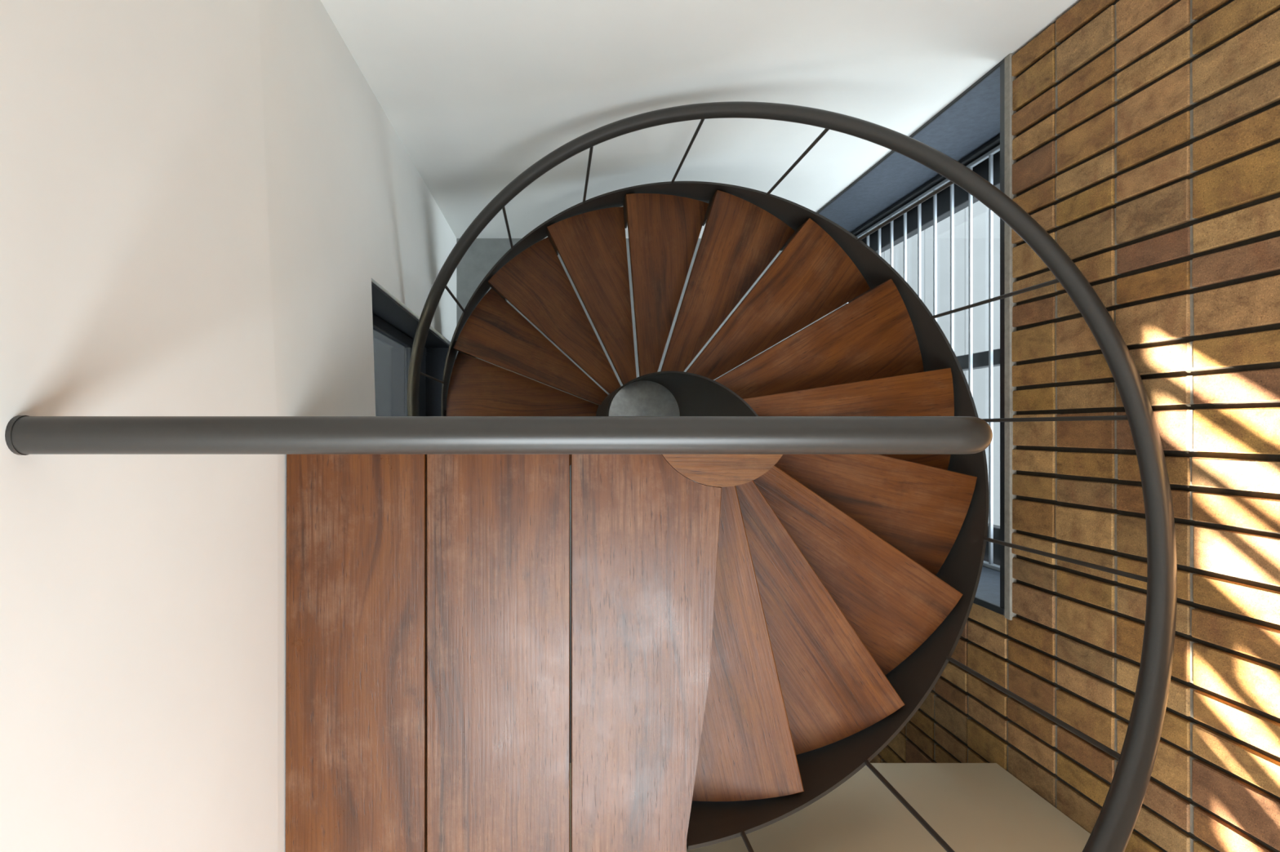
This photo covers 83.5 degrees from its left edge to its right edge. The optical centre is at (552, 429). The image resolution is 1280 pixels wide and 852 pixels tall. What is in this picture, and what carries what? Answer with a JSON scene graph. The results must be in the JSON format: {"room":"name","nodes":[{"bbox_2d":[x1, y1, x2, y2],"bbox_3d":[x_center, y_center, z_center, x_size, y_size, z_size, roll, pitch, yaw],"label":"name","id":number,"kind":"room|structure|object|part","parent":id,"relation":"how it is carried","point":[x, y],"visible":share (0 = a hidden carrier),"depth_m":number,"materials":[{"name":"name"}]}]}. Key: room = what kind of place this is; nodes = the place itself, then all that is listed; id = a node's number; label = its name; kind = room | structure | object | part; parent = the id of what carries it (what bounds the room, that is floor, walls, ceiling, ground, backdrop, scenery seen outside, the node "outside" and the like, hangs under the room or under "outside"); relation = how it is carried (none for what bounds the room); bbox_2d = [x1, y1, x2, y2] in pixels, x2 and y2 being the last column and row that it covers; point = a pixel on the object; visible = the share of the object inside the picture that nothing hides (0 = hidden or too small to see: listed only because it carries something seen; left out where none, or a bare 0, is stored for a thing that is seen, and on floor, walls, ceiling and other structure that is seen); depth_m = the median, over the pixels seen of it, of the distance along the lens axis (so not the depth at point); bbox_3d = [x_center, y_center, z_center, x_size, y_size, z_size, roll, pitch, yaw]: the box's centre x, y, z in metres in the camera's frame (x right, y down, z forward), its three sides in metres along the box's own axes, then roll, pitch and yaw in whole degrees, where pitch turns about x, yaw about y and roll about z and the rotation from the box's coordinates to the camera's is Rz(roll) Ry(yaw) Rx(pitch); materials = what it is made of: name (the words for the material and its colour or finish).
{"room":"spiral staircase","nodes":[
{"label":"spiral staircase","id":0,"kind":"room"},
{"bbox_2d":[0,0,456,851],"bbox_3d":[-0.803,1.345,1.815,0.294,6.130,5.310,0,90,0],"label":"wall","id":1,"kind":"structure","parent":0,"point":[202,202],"depth_m":1.26,"materials":[{"name":"white paint"}]},
{"bbox_2d":[371,281,456,416],"bbox_3d":[-0.805,0.018,3.760,0.290,2.240,1.205,0,90,0],"label":"door","id":2,"kind":"structure","parent":1,"relation":"in","point":[390,319],"depth_m":4.33,"materials":[{"name":"dark grey painted metal"},{"name":"glass"}]},
{"bbox_3d":[-0.881,0.015,4.590,0.038,0.520,1.030,0,90,0],"label":"kick panel","id":3,"kind":"part","parent":2,"relation":"part of","materials":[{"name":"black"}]},
{"bbox_2d":[373,238,845,763],"bbox_3d":[-0.250,0.500,4.960,4.700,0.160,7.000,0,90,0],"label":"floor","id":4,"kind":"structure","parent":0,"point":[483,254],"depth_m":4.88,"materials":[{"name":"grey"}]},
{"bbox_2d":[407,101,1177,851],"bbox_3d":[0.448,-0.073,2.937,2.270,3.887,2.267,0,90,0],"label":"spiral staircase","id":5,"kind":"structure","parent":4,"relation":"on","point":[846,585],"depth_m":2.52,"materials":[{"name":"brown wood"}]},
{"bbox_2d":[285,454,782,851],"bbox_3d":[-0.033,0.604,1.763,1.241,0.051,1.192,0,90,0],"label":"landing","id":6,"kind":"object","parent":5,"relation":"attached to","point":[428,628],"visible":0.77,"depth_m":1.74,"materials":[{"name":"brown wood"}]},
{"bbox_2d":[4,415,992,455],"bbox_3d":[-0.053,0.008,1.315,1.277,0.842,0.052,0,90,0],"label":"guard rail","id":7,"kind":"object","parent":6,"relation":"attached to","point":[24,435],"visible":1,"depth_m":0.90,"materials":[{"name":"grey metal"}]},
{"bbox_2d":[320,0,1080,238],"bbox_3d":[0.575,-1.410,1.815,3.050,6.130,0.200,0,90,0],"label":"wall","id":8,"kind":"structure","parent":0,"point":[476,93],"depth_m":2.63,"materials":[{"name":"white paint"}]},
{"bbox_2d":[819,67,999,232],"bbox_3d":[1.802,-1.306,3.708,0.396,2.345,0.016,0,90,0],"label":"window frame","id":9,"kind":"structure","parent":8,"relation":"attached to","point":[973,121],"depth_m":3.38,"materials":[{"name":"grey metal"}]},
{"bbox_2d":[569,763,1090,851],"bbox_3d":[0.470,2.600,2.173,2.251,0.766,2.800,0,90,0],"label":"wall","id":10,"kind":"structure","parent":0,"point":[972,807],"depth_m":2.19,"materials":[{"name":"beige paint"}]},
{"bbox_2d":[869,0,1279,851],"bbox_3d":[1.798,1.345,1.815,0.403,6.130,5.310,0,90,0],"label":"wall","id":11,"kind":"structure","parent":0,"point":[1146,145],"depth_m":1.93,"materials":[{"name":"brick"}]},
{"bbox_2d":[816,57,1005,213],"bbox_3d":[1.601,-1.304,3.690,0.010,2.380,0.015,0,90,0],"label":"trim","id":12,"kind":"structure","parent":11,"relation":"attached to","point":[996,67],"depth_m":3.00,"materials":[{"name":"black"}]},
{"bbox_2d":[850,133,999,565],"bbox_3d":[2.042,-0.333,3.680,0.155,2.360,1.955,0,90,0],"label":"window","id":13,"kind":"structure","parent":11,"relation":"in","point":[980,360],"depth_m":3.72,"materials":[{"name":"black"}]},
{"bbox_2d":[855,178,950,267],"bbox_3d":[2.006,-1.107,4.109,0.032,1.100,0.319,0,90,0],"label":"window grille","id":14,"kind":"object","parent":13,"relation":"attached to","point":[946,180],"depth_m":4.18,"materials":[{"name":"grey metal"}]},
{"bbox_3d":[2.000,-1.259,3.705,0.018,2.290,0.018,0,90,0],"label":"grille frame","id":15,"kind":"part","parent":14,"relation":"part of","materials":[{"name":"grey"}]},
{"bbox_3d":[1.998,-1.287,3.680,0.065,2.360,0.022,0,90,0],"label":"frame","id":16,"kind":"part","parent":13,"relation":"part of","materials":[{"name":"black"}]},
{"bbox_2d":[965,144,999,185],"bbox_3d":[2.006,-1.185,3.291,0.032,0.256,0.163,0,90,0],"label":"window grille","id":17,"kind":"object","parent":13,"relation":"attached to","point":[989,155],"depth_m":3.24,"materials":[{"name":"grey metal"}]},
{"bbox_2d":[975,566,999,605],"bbox_3d":[1.802,0.641,3.708,0.396,2.345,0.016,0,90,0],"label":"trim","id":18,"kind":"structure","parent":11,"relation":"attached to","point":[988,586],"depth_m":2.87,"materials":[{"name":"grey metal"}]},
{"bbox_2d":[973,596,1004,616],"bbox_3d":[1.599,0.645,3.693,0.014,2.374,0.025,0,90,0],"label":"trim","id":19,"kind":"structure","parent":11,"relation":"attached to","point":[993,607],"depth_m":2.59,"materials":[{"name":"black metal"}]},
{"bbox_2d":[1000,62,1004,608],"bbox_3d":[1.798,-0.333,2.521,0.403,0.030,1.951,0,90,0],"label":"trim","id":20,"kind":"structure","parent":11,"relation":"attached to","point":[1002,65],"depth_m":2.52,"materials":[{"name":"black metal"}]},
{"bbox_2d":[1004,53,1016,620],"bbox_3d":[1.796,-0.322,2.489,0.408,0.034,1.973,0,90,0],"label":"trim","id":21,"kind":"structure","parent":11,"relation":"attached to","point":[1009,280],"depth_m":2.48,"materials":[{"name":"grey metal"}]},
{"label":"outside","id":22,"kind":"structure","parent":0,"visible":0},
{"bbox_2d":[880,189,999,525],"bbox_3d":[5.570,-0.500,4.982,6.860,0.116,7.000,0,90,0],"label":"window","id":23,"kind":"structure","parent":22,"point":[980,211],"depth_m":4.93,"materials":[{"name":"white glass"}]},
{"bbox_2d":[903,212,906,281],"bbox_3d":[2.006,-1.025,4.008,0.032,0.028,0.386,0,90,0],"label":"bar","id":24,"kind":"object","parent":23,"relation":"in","point":[905,214],"depth_m":4.02,"materials":[{"name":"grey metal"}]},
{"bbox_2d":[917,203,921,299],"bbox_3d":[2.006,-0.961,3.852,0.032,0.034,0.517,0,90,0],"label":"bar","id":25,"kind":"object","parent":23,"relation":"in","point":[919,206],"depth_m":3.87,"materials":[{"name":"grey metal"}]},
{"bbox_2d":[933,193,937,321],"bbox_3d":[2.006,-0.889,3.696,0.032,0.032,0.659,0,90,0],"label":"bar","id":26,"kind":"object","parent":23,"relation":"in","point":[935,197],"depth_m":3.71,"materials":[{"name":"grey metal"}]},
{"bbox_2d":[950,183,954,351],"bbox_3d":[2.006,-0.802,3.538,0.032,0.029,0.833,0,90,0],"label":"bar","id":27,"kind":"object","parent":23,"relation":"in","point":[952,187],"depth_m":3.55,"materials":[{"name":"grey metal"}]},
{"bbox_2d":[968,192,973,397],"bbox_3d":[2.006,-0.641,3.382,0.032,0.033,0.977,0,90,0],"label":"bar","id":28,"kind":"object","parent":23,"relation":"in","point":[970,197],"depth_m":3.39,"materials":[{"name":"grey metal"}]},
{"bbox_2d":[982,208,999,571],"bbox_3d":[2.006,-0.187,3.223,0.032,0.120,1.638,0,90,0],"label":"bar","id":29,"kind":"object","parent":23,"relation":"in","point":[990,565],"depth_m":3.24,"materials":[{"name":"grey metal"}]},
{"bbox_3d":[2.006,0.624,3.705,0.032,2.290,0.018,0,90,0],"label":"grille frame","id":30,"kind":"part","parent":29,"relation":"part of","materials":[{"name":"grey metal"}]}
]}

